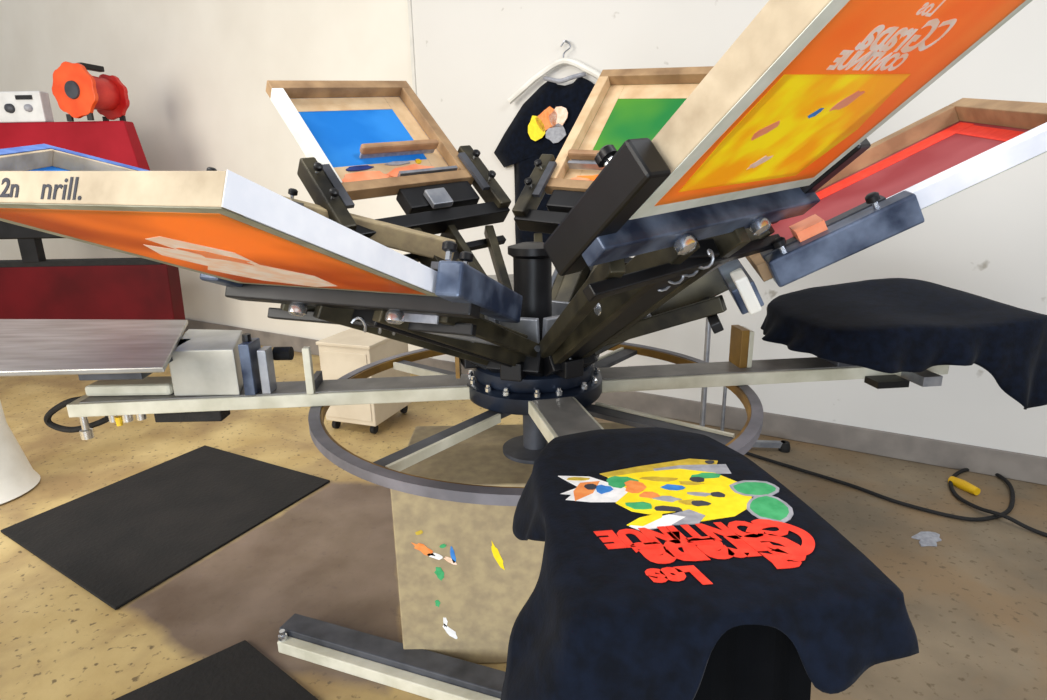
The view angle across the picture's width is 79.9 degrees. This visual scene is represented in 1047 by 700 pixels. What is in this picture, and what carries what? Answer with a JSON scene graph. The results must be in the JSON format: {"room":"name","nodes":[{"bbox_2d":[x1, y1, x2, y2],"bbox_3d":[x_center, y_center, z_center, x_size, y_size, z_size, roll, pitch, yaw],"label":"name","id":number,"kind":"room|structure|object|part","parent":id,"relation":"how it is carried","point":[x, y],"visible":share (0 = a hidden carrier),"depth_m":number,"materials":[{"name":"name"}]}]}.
{"room":"print shop","nodes":[
{"label":"print shop","id":0,"kind":"room"},
{"bbox_2d":[0,332,1046,699],"bbox_3d":[-1.495,0.271,4.629,15.000,0.100,9.992,-1,15,0],"label":"floor","id":1,"kind":"structure","parent":0,"point":[975,600],"depth_m":2.36,"materials":[{"name":"concrete"}]},
{"bbox_2d":[0,401,40,504],"bbox_3d":[-2.613,0.413,2.924,0.470,0.575,0.470,-1,15,0],"label":"plastic bin","id":2,"kind":"object","parent":1,"relation":"on","point":[17,475],"visible":1,"depth_m":2.96,"materials":[{"name":"white plastic"}]},
{"bbox_2d":[0,121,184,319],"bbox_3d":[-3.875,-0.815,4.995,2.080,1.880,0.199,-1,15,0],"label":"dryer","id":3,"kind":"object","parent":1,"relation":"on","point":[35,286],"visible":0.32,"depth_m":4.98,"materials":[{"name":"red metal"}]},
{"bbox_2d":[0,91,53,122],"bbox_3d":[-3.864,-1.824,4.700,0.540,0.218,0.130,-1,15,0],"label":"control box","id":4,"kind":"object","parent":3,"relation":"on","point":[15,106],"visible":0.96,"depth_m":4.67,"materials":[{"name":"grey metal"}]},
{"bbox_3d":[-3.900,-0.794,4.959,0.130,0.180,0.080,-1,15,0],"label":"post","id":5,"kind":"part","parent":3,"relation":"part of","materials":[{"name":"black metal"}]},
{"bbox_2d":[0,121,149,169],"bbox_3d":[-3.897,-1.399,4.818,2.058,0.660,0.169,-1,15,0],"label":"hood","id":6,"kind":"object","parent":3,"relation":"attached to","point":[116,141],"depth_m":4.71,"materials":[{"name":"red metal"}]},
{"bbox_2d":[52,61,129,120],"bbox_3d":[-3.281,-1.950,4.750,0.385,0.414,0.346,3,16,14],"label":"reel","id":7,"kind":"object","parent":3,"relation":"on","point":[78,93],"visible":0.99,"depth_m":4.64,"materials":[{"name":"orange plastic"}]},
{"bbox_3d":[-3.273,-2.137,4.727,0.050,0.040,0.195,3,16,14],"label":"handle","id":8,"kind":"part","parent":7,"relation":"part of","materials":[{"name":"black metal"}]},
{"bbox_3d":[-3.276,-1.958,4.755,0.251,0.251,0.266,3,16,14],"label":"wound cord","id":9,"kind":"part","parent":7,"relation":"part of","materials":[{"name":"red plastic"}]},
{"bbox_2d":[0,445,329,609],"bbox_3d":[-1.592,0.715,2.820,0.964,0.012,1.045,7,17,27],"label":"floor mat","id":10,"kind":"object","parent":1,"relation":"on","point":[118,541],"visible":1,"depth_m":2.72,"materials":[{"name":"black rubber"}]},
{"bbox_2d":[114,640,317,699],"bbox_3d":[-0.937,1.013,1.702,0.492,0.012,0.564,12,20,39],"label":"floor mat","id":11,"kind":"object","parent":1,"relation":"on","point":[239,671],"visible":1,"depth_m":1.83,"materials":[{"name":"black rubber"}]},
{"bbox_2d":[316,328,411,433],"bbox_3d":[-0.936,0.170,3.756,0.356,0.539,0.436,4,16,19],"label":"base cabinet","id":12,"kind":"object","parent":1,"relation":"on","point":[344,352],"visible":0.64,"depth_m":3.57,"materials":[{"name":"beige paint"}]},
{"bbox_3d":[-1.010,0.105,3.530,0.300,0.190,0.005,4,16,19],"label":"drawer","id":13,"kind":"part","parent":12,"relation":"part of","materials":[{"name":"beige paint"}]},
{"bbox_3d":[-1.006,0.307,3.586,0.300,0.190,0.005,4,16,19],"label":"door","id":14,"kind":"part","parent":12,"relation":"part of","materials":[{"name":"beige paint"}]},
{"bbox_2d":[277,613,504,699],"bbox_3d":[-0.369,0.931,1.855,0.850,0.070,0.110,5,17,20],"label":"press base leg","id":15,"kind":"object","parent":1,"relation":"on","point":[425,673],"visible":0.87,"depth_m":1.84,"materials":[{"name":"grey metal"}]},
{"bbox_2d":[0,138,948,662],"bbox_3d":[-0.194,0.117,2.028,3.271,1.538,2.200,5,17,21],"label":"press","id":16,"kind":"object","parent":1,"relation":"on","point":[533,339],"visible":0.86,"depth_m":1.74,"materials":[{"name":"black metal"}]},
{"bbox_2d":[0,144,149,170],"bbox_3d":[-0.948,-0.373,1.564,0.705,0.304,0.524,-4,16,-9],"label":"screen","id":17,"kind":"object","parent":16,"relation":"on","point":[39,157],"visible":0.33,"depth_m":1.69,"materials":[{"name":"blue wood"}]},
{"bbox_3d":[-1.265,-0.443,1.488,0.050,0.111,0.521,-3,16,-7],"label":"rail","id":18,"kind":"part","parent":17,"relation":"part of","materials":[{"name":"brown wood"}]},
{"bbox_3d":[-0.982,-0.462,1.785,0.613,0.220,0.044,-4,16,-9],"label":"rail","id":19,"kind":"part","parent":17,"relation":"part of","materials":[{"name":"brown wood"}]},
{"bbox_3d":[-0.913,-0.524,1.829,0.030,0.023,0.028,-1,15,0],"label":"clamp knob","id":20,"kind":"part","parent":16,"relation":"part of","materials":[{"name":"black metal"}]},
{"bbox_2d":[0,170,437,296],"bbox_3d":[-0.471,-0.170,1.020,0.489,0.242,0.544,4,16,18],"label":"screen","id":21,"kind":"object","parent":16,"relation":"attached to","point":[226,225],"visible":0.97,"depth_m":0.83,"materials":[{"name":"orange fabric"}]},
{"bbox_3d":[-0.550,-0.195,0.770,0.488,0.058,0.046,4,16,18],"label":"rail","id":22,"kind":"part","parent":21,"relation":"part of","materials":[{"name":"brown wood"}]},
{"bbox_2d":[176,248,251,264],"bbox_3d":[-0.497,-0.149,1.008,0.105,0.041,0.067,-6,16,-17],"label":"print","id":23,"kind":"object","parent":21,"relation":"attached to","point":[200,254],"depth_m":1.00},
{"bbox_3d":[-0.258,-0.152,0.951,0.036,0.207,0.474,4,16,18],"label":"rail","id":24,"kind":"part","parent":21,"relation":"part of","materials":[{"name":"white metal"}]},
{"bbox_3d":[-0.769,0.046,1.773,0.030,0.148,0.080,-1,15,0],"label":"clamp plate","id":25,"kind":"part","parent":16,"relation":"part of","materials":[{"name":"blue metal"}]},
{"bbox_3d":[-0.727,0.056,1.771,0.025,0.128,0.050,-1,15,0],"label":"clamp plate","id":26,"kind":"part","parent":16,"relation":"part of","materials":[{"name":"metal"}]},
{"bbox_3d":[-0.700,0.130,1.829,1.130,0.038,0.130,-2,16,-4],"label":"pallet arm","id":27,"kind":"part","parent":16,"relation":"part of","materials":[{"name":"beige paint"}]},
{"bbox_3d":[-0.701,0.110,1.823,1.070,0.003,0.110,-2,16,-4],"label":"plate","id":28,"kind":"part","parent":16,"relation":"part of","materials":[{"name":"silver metal"}]},
{"bbox_3d":[-0.710,0.010,1.846,0.050,0.039,0.040,-1,15,0],"label":"clamp knob","id":29,"kind":"part","parent":16,"relation":"part of","materials":[{"name":"black rubber"}]},
{"bbox_3d":[-0.694,-0.476,1.883,0.030,0.023,0.028,-1,15,0],"label":"clamp knob","id":30,"kind":"part","parent":16,"relation":"part of","materials":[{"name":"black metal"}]},
{"bbox_3d":[-0.602,0.057,1.752,0.020,0.134,0.022,-2,16,-4],"label":"stop post","id":31,"kind":"part","parent":16,"relation":"part of","materials":[{"name":"beige metal"}]},
{"bbox_3d":[-0.631,-0.562,1.919,0.028,0.027,0.028,-12,19,-35],"label":"clamp knob","id":32,"kind":"part","parent":16,"relation":"part of","materials":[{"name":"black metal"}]},
{"bbox_3d":[-0.606,0.090,1.826,0.016,0.031,0.100,-2,16,-4],"label":"stop plate","id":33,"kind":"part","parent":16,"relation":"part of","materials":[{"name":"grey metal"}]},
{"bbox_3d":[-0.572,-0.475,1.886,0.028,0.027,0.028,-12,19,-35],"label":"clamp knob","id":34,"kind":"part","parent":16,"relation":"part of","materials":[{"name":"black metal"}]},
{"bbox_2d":[266,80,473,200],"bbox_3d":[-0.530,-0.760,2.213,0.577,0.440,0.417,-14,20,-40],"label":"screen","id":35,"kind":"object","parent":16,"relation":"attached to","point":[330,121],"visible":0.86,"depth_m":2.21,"materials":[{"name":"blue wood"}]},
{"bbox_3d":[-0.718,-0.694,2.056,0.361,0.345,0.044,14,21,42],"label":"rail","id":36,"kind":"part","parent":35,"relation":"part of","materials":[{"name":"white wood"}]},
{"bbox_3d":[-0.661,-0.955,2.288,0.551,0.099,0.058,-14,20,-40],"label":"rail","id":37,"kind":"part","parent":35,"relation":"part of","materials":[{"name":"brown wood"}]},
{"bbox_2d":[359,139,438,158],"bbox_3d":[-0.437,-0.713,2.211,0.311,0.070,0.046,-14,20,-40],"label":"squeegee","id":38,"kind":"object","parent":35,"relation":"on","point":[383,149],"visible":1,"depth_m":2.19,"materials":[{"name":"brown wood"}]},
{"bbox_3d":[-0.445,-0.703,2.225,0.303,0.043,0.020,-14,20,-40],"label":"blade","id":39,"kind":"part","parent":38,"relation":"part of","materials":[{"name":"brown wood"}]},
{"bbox_3d":[-0.397,-0.566,2.137,0.551,0.099,0.058,-14,20,-40],"label":"rail","id":40,"kind":"part","parent":35,"relation":"part of","materials":[{"name":"brown wood"}]},
{"bbox_2d":[397,166,457,176],"bbox_3d":[-0.337,-0.622,2.203,0.242,0.054,0.035,-14,20,-40],"label":"bar","id":41,"kind":"object","parent":35,"relation":"in","point":[447,168],"visible":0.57,"depth_m":2.18,"materials":[{"name":"metal"}]},
{"bbox_3d":[-0.340,-0.828,2.370,0.361,0.345,0.044,14,21,42],"label":"rail","id":42,"kind":"part","parent":35,"relation":"part of","materials":[{"name":"brown wood"}]},
{"bbox_2d":[404,313,438,323],"bbox_3d":[-0.230,-0.087,1.334,0.120,0.056,0.031,4,16,18],"label":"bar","id":43,"kind":"object","parent":16,"relation":"attached to","point":[417,318],"visible":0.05,"depth_m":1.32,"materials":[{"name":"silver metal"}]},
{"bbox_3d":[-0.136,-0.190,1.148,0.028,0.023,0.030,-1,15,0],"label":"clamp knob","id":44,"kind":"part","parent":16,"relation":"part of","materials":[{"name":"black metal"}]},
{"bbox_3d":[-0.191,0.023,1.822,0.012,0.110,0.050,-1,15,0],"label":"latch plate","id":45,"kind":"part","parent":16,"relation":"part of","materials":[{"name":"brown paint"}]},
{"bbox_3d":[-0.112,-0.182,1.224,0.028,0.023,0.030,-1,15,0],"label":"clamp knob","id":46,"kind":"part","parent":16,"relation":"part of","materials":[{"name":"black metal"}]},
{"bbox_3d":[-0.173,-0.725,2.300,0.028,0.027,0.028,-12,19,-35],"label":"clamp knob","id":47,"kind":"part","parent":16,"relation":"part of","materials":[{"name":"black metal"}]},
{"bbox_3d":[-0.114,-0.638,2.266,0.028,0.027,0.028,-12,19,-35],"label":"clamp knob","id":48,"kind":"part","parent":16,"relation":"part of","materials":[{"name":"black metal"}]},
{"bbox_3d":[0.018,-0.605,2.243,0.030,0.027,0.028,-1,15,0],"label":"clamp knob","id":49,"kind":"part","parent":16,"relation":"part of","materials":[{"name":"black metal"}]},
{"bbox_3d":[0.028,-0.141,1.819,0.170,0.340,0.170,-1,15,0],"label":"post","id":50,"kind":"part","parent":16,"relation":"part of","materials":[{"name":"black metal"}]},
{"bbox_3d":[0.053,-0.681,2.276,0.030,0.027,0.028,-1,15,0],"label":"clamp knob","id":51,"kind":"part","parent":16,"relation":"part of","materials":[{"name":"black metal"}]},
{"bbox_3d":[0.168,0.253,1.327,0.130,0.038,0.850,-5,16,-13],"label":"pallet arm","id":52,"kind":"part","parent":16,"relation":"part of","materials":[{"name":"beige paint"}]},
{"bbox_3d":[0.168,0.234,1.321,0.110,0.003,0.790,-5,16,-13],"label":"plate","id":53,"kind":"part","parent":16,"relation":"part of","materials":[{"name":"silver metal"}]},
{"bbox_3d":[0.123,-0.291,0.950,0.028,0.026,0.028,-15,21,-42],"label":"clamp knob","id":54,"kind":"part","parent":16,"relation":"part of","materials":[{"name":"black metal"}]},
{"bbox_3d":[0.127,-0.296,0.943,0.028,0.026,0.028,-15,21,-42],"label":"clamp knob","id":55,"kind":"part","parent":16,"relation":"part of","materials":[{"name":"black metal"}]},
{"bbox_2d":[544,66,713,193],"bbox_3d":[0.424,-0.794,2.263,0.560,0.505,0.465,8,18,31],"label":"screen","id":56,"kind":"object","parent":16,"relation":"attached to","point":[622,105],"visible":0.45,"depth_m":2.35,"materials":[{"name":"brown wood"}]},
{"bbox_3d":[0.308,-0.551,2.159,0.531,0.094,0.058,8,18,31],"label":"rail","id":57,"kind":"part","parent":56,"relation":"part of","materials":[{"name":"brown wood"}]},
{"bbox_3d":[0.216,-0.841,2.383,0.044,0.413,0.410,10,19,35],"label":"rail","id":58,"kind":"part","parent":56,"relation":"part of","materials":[{"name":"beige wood"}]},
{"bbox_2d":[568,149,599,161],"bbox_3d":[0.285,-0.689,2.236,0.271,0.064,0.047,8,18,31],"label":"squeegee","id":59,"kind":"object","parent":56,"relation":"on","point":[574,154],"visible":0.42,"depth_m":2.26,"materials":[{"name":"brown wood"}]},
{"bbox_3d":[0.291,-0.680,2.252,0.263,0.038,0.020,8,18,31],"label":"blade","id":60,"kind":"part","parent":59,"relation":"part of","materials":[{"name":"silver metal"}]},
{"bbox_2d":[568,160,603,169],"bbox_3d":[0.291,-0.652,2.221,0.291,0.049,0.029,8,18,31],"label":"bar","id":61,"kind":"object","parent":56,"relation":"in","point":[587,165],"visible":0.36,"depth_m":2.26,"materials":[{"name":"metal"}]},
{"bbox_3d":[0.539,-1.037,2.366,0.531,0.094,0.058,8,18,31],"label":"rail","id":62,"kind":"part","parent":56,"relation":"part of","materials":[{"name":"brown wood"}]},
{"bbox_2d":[500,427,918,699],"bbox_3d":[0.235,0.328,1.007,0.535,0.204,0.644,-1,15,0],"label":"shirt","id":63,"kind":"object","parent":16,"relation":"on","point":[675,566],"visible":1,"depth_m":0.79,"materials":[{"name":"black fabric"}]},
{"bbox_2d":[567,477,589,480],"bbox_3d":[0.092,0.216,1.045,0.039,0.002,0.012,-1,15,0],"label":"print","id":64,"kind":"object","parent":63,"relation":"on","point":[568,478],"depth_m":1.04},
{"bbox_2d":[573,481,599,500],"bbox_3d":[0.104,0.227,1.006,0.047,0.002,0.065,-1,15,0],"label":"print","id":65,"kind":"object","parent":63,"relation":"on","point":[582,490],"depth_m":1.00},
{"bbox_2d":[584,484,596,489],"bbox_3d":[0.109,0.223,1.017,0.020,0.003,0.018,-1,15,0],"label":"print","id":66,"kind":"object","parent":63,"relation":"on","point":[586,486],"depth_m":1.02},
{"bbox_2d":[558,476,626,501],"bbox_3d":[0.122,0.225,1.014,0.126,0.002,0.092,-1,15,0],"label":"print","id":67,"kind":"object","parent":63,"relation":"on","point":[570,488],"depth_m":1.01},
{"bbox_2d":[596,485,612,493],"bbox_3d":[0.129,0.225,1.011,0.029,0.003,0.026,-9,17,-25],"label":"print","id":68,"kind":"object","parent":63,"relation":"on","point":[600,489],"depth_m":1.01},
{"bbox_2d":[606,476,638,487],"bbox_3d":[0.164,0.219,1.032,0.053,0.002,0.043,-1,15,0],"label":"print","id":69,"kind":"object","parent":63,"relation":"on","point":[611,481],"depth_m":1.03},
{"bbox_2d":[624,480,646,492],"bbox_3d":[0.178,0.223,1.015,0.037,0.003,0.040,11,19,37],"label":"print","id":70,"kind":"object","parent":63,"relation":"on","point":[630,486],"depth_m":1.01},
{"bbox_2d":[625,502,651,509],"bbox_3d":[0.176,0.239,0.956,0.039,0.003,0.021,-1,15,0],"label":"print","id":71,"kind":"object","parent":63,"relation":"on","point":[628,505],"depth_m":0.95},
{"bbox_2d":[627,512,661,525],"bbox_3d":[0.181,0.250,0.918,0.067,0.003,0.020,-12,19,-34],"label":"print","id":72,"kind":"object","parent":63,"relation":"on","point":[633,518],"depth_m":0.92},
{"bbox_2d":[639,492,659,498],"bbox_3d":[0.199,0.230,0.987,0.033,0.003,0.022,0,15,2],"label":"print","id":73,"kind":"object","parent":63,"relation":"on","point":[642,495],"depth_m":0.99},
{"bbox_2d":[629,514,684,530],"bbox_3d":[0.197,0.252,0.910,0.089,0.003,0.027,-6,16,-19],"label":"print","id":74,"kind":"object","parent":63,"relation":"on","point":[637,522],"depth_m":0.91},
{"bbox_2d":[639,477,677,481],"bbox_3d":[0.225,0.216,1.038,0.064,0.003,0.015,1,16,8],"label":"print","id":75,"kind":"object","parent":63,"relation":"on","point":[641,479],"depth_m":1.04},
{"bbox_2d":[600,459,717,476],"bbox_3d":[0.236,0.205,1.079,0.214,0.002,0.070,-1,15,0],"label":"print","id":76,"kind":"object","parent":63,"relation":"on","point":[608,467],"depth_m":1.08},
{"bbox_2d":[652,496,681,501],"bbox_3d":[0.224,0.233,0.976,0.045,0.003,0.018,4,16,18],"label":"print","id":77,"kind":"object","parent":63,"relation":"on","point":[654,498],"depth_m":0.97},
{"bbox_2d":[654,506,681,511],"bbox_3d":[0.219,0.241,0.946,0.040,0.003,0.017,-1,15,0],"label":"print","id":78,"kind":"object","parent":63,"relation":"on","point":[656,508],"depth_m":0.94},
{"bbox_2d":[661,484,684,490],"bbox_3d":[0.242,0.223,1.010,0.040,0.003,0.018,3,16,13],"label":"print","id":79,"kind":"object","parent":63,"relation":"on","point":[664,487],"depth_m":1.01},
{"bbox_2d":[607,469,751,521],"bbox_3d":[0.249,0.228,0.993,0.216,0.002,0.170,-1,15,0],"label":"print","id":80,"kind":"object","parent":63,"relation":"on","point":[633,495],"depth_m":0.98},
{"bbox_2d":[678,499,694,504],"bbox_3d":[0.258,0.236,0.963,0.039,0.003,0.018,-1,15,0],"label":"print","id":81,"kind":"object","parent":63,"relation":"on","point":[680,501],"depth_m":0.96},
{"bbox_2d":[671,509,704,524],"bbox_3d":[0.241,0.247,0.923,0.058,0.002,0.042,-1,15,0],"label":"print","id":82,"kind":"object","parent":63,"relation":"on","point":[678,516],"depth_m":0.92},
{"bbox_2d":[679,481,704,484],"bbox_3d":[0.276,0.219,1.023,0.041,0.003,0.014,-1,15,0],"label":"print","id":83,"kind":"object","parent":63,"relation":"on","point":[680,482],"depth_m":1.02},
{"bbox_2d":[654,464,730,473],"bbox_3d":[0.288,0.206,1.071,0.129,0.002,0.038,-1,15,0],"label":"print","id":84,"kind":"object","parent":63,"relation":"on","point":[658,468],"depth_m":1.07},
{"bbox_2d":[689,477,703,481],"bbox_3d":[0.287,0.215,1.035,0.025,0.003,0.017,-1,15,0],"label":"print","id":85,"kind":"object","parent":63,"relation":"on","point":[691,479],"depth_m":1.03},
{"bbox_2d":[687,492,710,496],"bbox_3d":[0.280,0.229,0.987,0.043,0.003,0.011,2,16,11],"label":"print","id":86,"kind":"object","parent":63,"relation":"on","point":[689,494],"depth_m":0.99},
{"bbox_2d":[691,500,710,505],"bbox_3d":[0.273,0.236,0.960,0.030,0.003,0.016,-1,15,0],"label":"print","id":87,"kind":"object","parent":63,"relation":"on","point":[693,502],"depth_m":0.96},
{"bbox_2d":[691,473,720,478],"bbox_3d":[0.306,0.212,1.049,0.052,0.002,0.022,-1,15,0],"label":"print","id":88,"kind":"object","parent":63,"relation":"on","point":[693,475],"depth_m":1.05},
{"bbox_2d":[711,492,724,496],"bbox_3d":[0.306,0.229,0.985,0.022,0.003,0.016,-1,15,0],"label":"print","id":89,"kind":"object","parent":63,"relation":"on","point":[713,494],"depth_m":0.98},
{"bbox_3d":[0.256,0.406,0.775,0.211,0.175,0.031,-3,16,-6],"label":"panel","id":90,"kind":"part","parent":63,"relation":"part of","materials":[{"name":"black fabric"}]},
{"bbox_2d":[729,480,778,496],"bbox_3d":[0.372,0.223,1.002,0.078,0.002,0.057,-1,15,0],"label":"print","id":91,"kind":"object","parent":63,"relation":"on","point":[737,488],"depth_m":1.00},
{"bbox_2d":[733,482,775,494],"bbox_3d":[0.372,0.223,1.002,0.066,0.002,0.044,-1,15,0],"label":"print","id":92,"kind":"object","parent":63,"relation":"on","point":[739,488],"depth_m":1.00},
{"bbox_2d":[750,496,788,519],"bbox_3d":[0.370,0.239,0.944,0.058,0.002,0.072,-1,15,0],"label":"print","id":93,"kind":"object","parent":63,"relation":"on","point":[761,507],"depth_m":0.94},
{"bbox_2d":[747,494,793,522],"bbox_3d":[0.371,0.240,0.943,0.069,0.002,0.085,-1,15,0],"label":"print","id":94,"kind":"object","parent":63,"relation":"on","point":[761,508],"depth_m":0.94},
{"bbox_3d":[0.762,0.048,1.954,1.070,0.003,0.110,-3,16,-6],"label":"plate","id":95,"kind":"part","parent":16,"relation":"part of","materials":[{"name":"silver metal"}]},
{"bbox_3d":[0.672,-0.012,1.948,0.025,0.119,0.080,-3,16,-6],"label":"stop plate","id":96,"kind":"part","parent":16,"relation":"part of","materials":[{"name":"brown paint"}]},
{"bbox_3d":[0.692,-0.011,1.951,0.015,0.114,0.080,-3,16,-6],"label":"stop post","id":97,"kind":"part","parent":16,"relation":"part of","materials":[{"name":"beige paint"}]},
{"bbox_3d":[0.762,0.068,1.960,1.130,0.038,0.130,-3,16,-6],"label":"pallet arm","id":98,"kind":"part","parent":16,"relation":"part of","materials":[{"name":"beige paint"}]},
{"bbox_3d":[0.562,-0.237,1.374,0.030,0.025,0.028,-1,15,0],"label":"clamp knob","id":99,"kind":"part","parent":16,"relation":"part of","materials":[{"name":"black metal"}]},
{"bbox_2d":[789,214,827,241],"bbox_3d":[0.635,-0.267,1.392,0.069,0.068,0.073,1,16,7],"label":"block","id":100,"kind":"object","parent":16,"relation":"on","point":[813,225],"visible":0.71,"depth_m":1.37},
{"bbox_2d":[629,0,1032,219],"bbox_3d":[0.539,-0.477,0.854,0.563,0.581,0.674,-12,19,-34],"label":"screen","id":101,"kind":"object","parent":16,"relation":"attached to","point":[805,82],"visible":0.98,"depth_m":0.89,"materials":[{"name":"orange fabric"}]},
{"bbox_3d":[0.339,-0.413,0.705,0.050,0.484,0.572,-12,19,-34],"label":"rail","id":102,"kind":"part","parent":101,"relation":"part of","materials":[{"name":"brown wood"}]},
{"bbox_2d":[746,155,773,169],"bbox_3d":[0.391,-0.310,1.032,0.046,0.022,0.023,-1,15,0],"label":"print","id":103,"kind":"object","parent":101,"relation":"attached to","point":[761,160],"depth_m":1.03},
{"bbox_2d":[751,120,779,140],"bbox_3d":[0.357,-0.324,0.921,0.045,0.027,0.020,-4,16,-12],"label":"print","id":104,"kind":"object","parent":101,"relation":"attached to","point":[768,127],"depth_m":0.92},
{"bbox_2d":[808,108,823,118],"bbox_3d":[0.446,-0.362,0.954,0.026,0.015,0.015,-7,17,-22],"label":"print","id":105,"kind":"object","parent":101,"relation":"attached to","point":[814,113],"depth_m":0.96},
{"bbox_2d":[829,90,864,110],"bbox_3d":[0.505,-0.387,0.972,0.055,0.029,0.031,-11,19,-33],"label":"print","id":106,"kind":"object","parent":101,"relation":"attached to","point":[852,97],"depth_m":0.97},
{"bbox_3d":[0.734,-0.320,1.314,0.030,0.025,0.028,-1,15,0],"label":"clamp knob","id":107,"kind":"part","parent":16,"relation":"part of","materials":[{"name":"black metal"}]},
{"bbox_3d":[1.106,0.096,1.904,0.100,0.020,0.064,-3,16,-6],"label":"arm lever","id":108,"kind":"part","parent":16,"relation":"part of","materials":[{"name":"black metal"}]},
{"bbox_2d":[746,98,1046,282],"bbox_3d":[0.874,-0.419,1.570,0.666,0.431,0.511,2,16,12],"label":"screen","id":109,"kind":"object","parent":16,"relation":"attached to","point":[965,143],"visible":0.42,"depth_m":1.55,"materials":[{"name":"brown wood"}]},
{"bbox_3d":[0.595,-0.285,1.667,0.054,0.126,0.513,1,16,7],"label":"rail","id":110,"kind":"part","parent":109,"relation":"part of","materials":[{"name":"brown wood"}]},
{"bbox_3d":[0.903,-0.514,1.784,0.560,0.326,0.046,2,16,12],"label":"rail","id":111,"kind":"part","parent":109,"relation":"part of","materials":[{"name":"brown wood"}]},
{"bbox_3d":[0.844,-0.326,1.355,0.560,0.326,0.046,2,16,12],"label":"rail","id":112,"kind":"part","parent":109,"relation":"part of","materials":[{"name":"white metal"}]},
{"bbox_3d":[1.152,-0.555,1.472,0.054,0.126,0.513,1,16,7],"label":"rail","id":113,"kind":"part","parent":109,"relation":"part of","materials":[{"name":"brown wood"}]},
{"bbox_2d":[761,278,1046,409],"bbox_3d":[1.191,-0.029,2.030,0.840,0.315,0.663,-1,15,0],"label":"shirt","id":114,"kind":"object","parent":16,"relation":"on","point":[886,325],"visible":1,"depth_m":1.81,"materials":[{"name":"black fabric"}]},
{"bbox_2d":[699,317,790,452],"bbox_3d":[1.061,0.064,3.188,0.680,0.980,0.300,-1,15,0],"label":"pole stand","id":115,"kind":"object","parent":1,"relation":"on","point":[783,446],"visible":0.43,"depth_m":3.23,"materials":[{"name":"metal"}]},
{"bbox_3d":[1.069,0.494,3.338,0.625,0.030,0.030,1,16,7],"label":"foot rail","id":116,"kind":"part","parent":115,"relation":"part of","materials":[{"name":"metal"}]},
{"bbox_2d":[746,452,1046,536],"bbox_3d":[1.825,0.600,2.973,1.740,0.048,0.618,10,19,34],"label":"air hose","id":117,"kind":"object","parent":1,"relation":"on","point":[953,480],"visible":0.86,"depth_m":2.80,"materials":[{"name":"black rubber"}]},
{"bbox_2d":[911,531,941,546],"bbox_3d":[1.614,0.752,2.489,0.121,0.006,0.098,-1,15,0],"label":"paper scrap","id":118,"kind":"object","parent":1,"relation":"on","point":[926,538],"visible":1,"depth_m":2.49,"materials":[{"name":"white paper"}]},
{"bbox_2d":[0,0,1046,456],"bbox_3d":[-1.495,-1.577,4.745,17.439,3.400,0.132,8,18,29],"label":"wall","id":119,"kind":"structure","parent":0,"point":[988,239],"depth_m":3.84,"materials":[{"name":"white paint"}]},
{"bbox_2d":[407,0,431,357],"bbox_3d":[-0.717,-1.514,4.202,0.024,3.260,0.012,8,18,29],"label":"trim","id":120,"kind":"structure","parent":119,"relation":"attached to","point":[409,2],"depth_m":4.07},
{"bbox_2d":[184,319,1046,484],"bbox_3d":[-1.504,0.013,5.120,17.439,0.134,0.014,8,18,29],"label":"baseboard","id":121,"kind":"structure","parent":119,"relation":"attached to","point":[982,460],"depth_m":3.34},
{"bbox_3d":[0.242,-1.737,3.524,0.041,0.012,0.058,-1,15,0],"label":"nail","id":122,"kind":"object","parent":119,"relation":"attached to","visible":0},
{"bbox_2d":[507,40,600,103],"bbox_3d":[0.227,-1.592,3.554,0.740,0.314,0.051,8,18,29],"label":"clothes hanger","id":123,"kind":"object","parent":122,"relation":"hanging from","point":[562,61],"visible":0.9,"depth_m":3.56,"materials":[{"name":"white plastic"}]},
{"bbox_2d":[494,72,594,243],"bbox_3d":[0.234,-1.065,3.696,1.003,1.054,0.091,8,18,30],"label":"shirt","id":124,"kind":"object","parent":123,"relation":"hanging from","point":[544,122],"visible":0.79,"depth_m":3.69,"materials":[{"name":"black fabric"}]},
{"bbox_2d":[528,115,545,140],"bbox_3d":[0.078,-1.306,3.681,0.117,0.145,0.005,8,18,29],"label":"print","id":125,"kind":"object","parent":124,"relation":"attached to","point":[537,125],"depth_m":3.68},
{"bbox_2d":[535,106,556,130],"bbox_3d":[0.133,-1.343,3.637,0.146,0.139,0.005,8,18,29],"label":"print","id":126,"kind":"object","parent":124,"relation":"attached to","point":[546,120],"depth_m":3.63},
{"bbox_2d":[546,123,565,142],"bbox_3d":[0.188,-1.258,3.628,0.134,0.110,0.005,8,18,29],"label":"print","id":127,"kind":"object","parent":124,"relation":"attached to","point":[555,132],"depth_m":3.63},
{"bbox_2d":[549,106,567,126],"bbox_3d":[0.199,-1.341,3.597,0.126,0.111,0.005,8,18,29],"label":"print","id":128,"kind":"object","parent":124,"relation":"on","point":[558,115],"depth_m":3.60,"materials":[{"name":"beige"}]}
]}

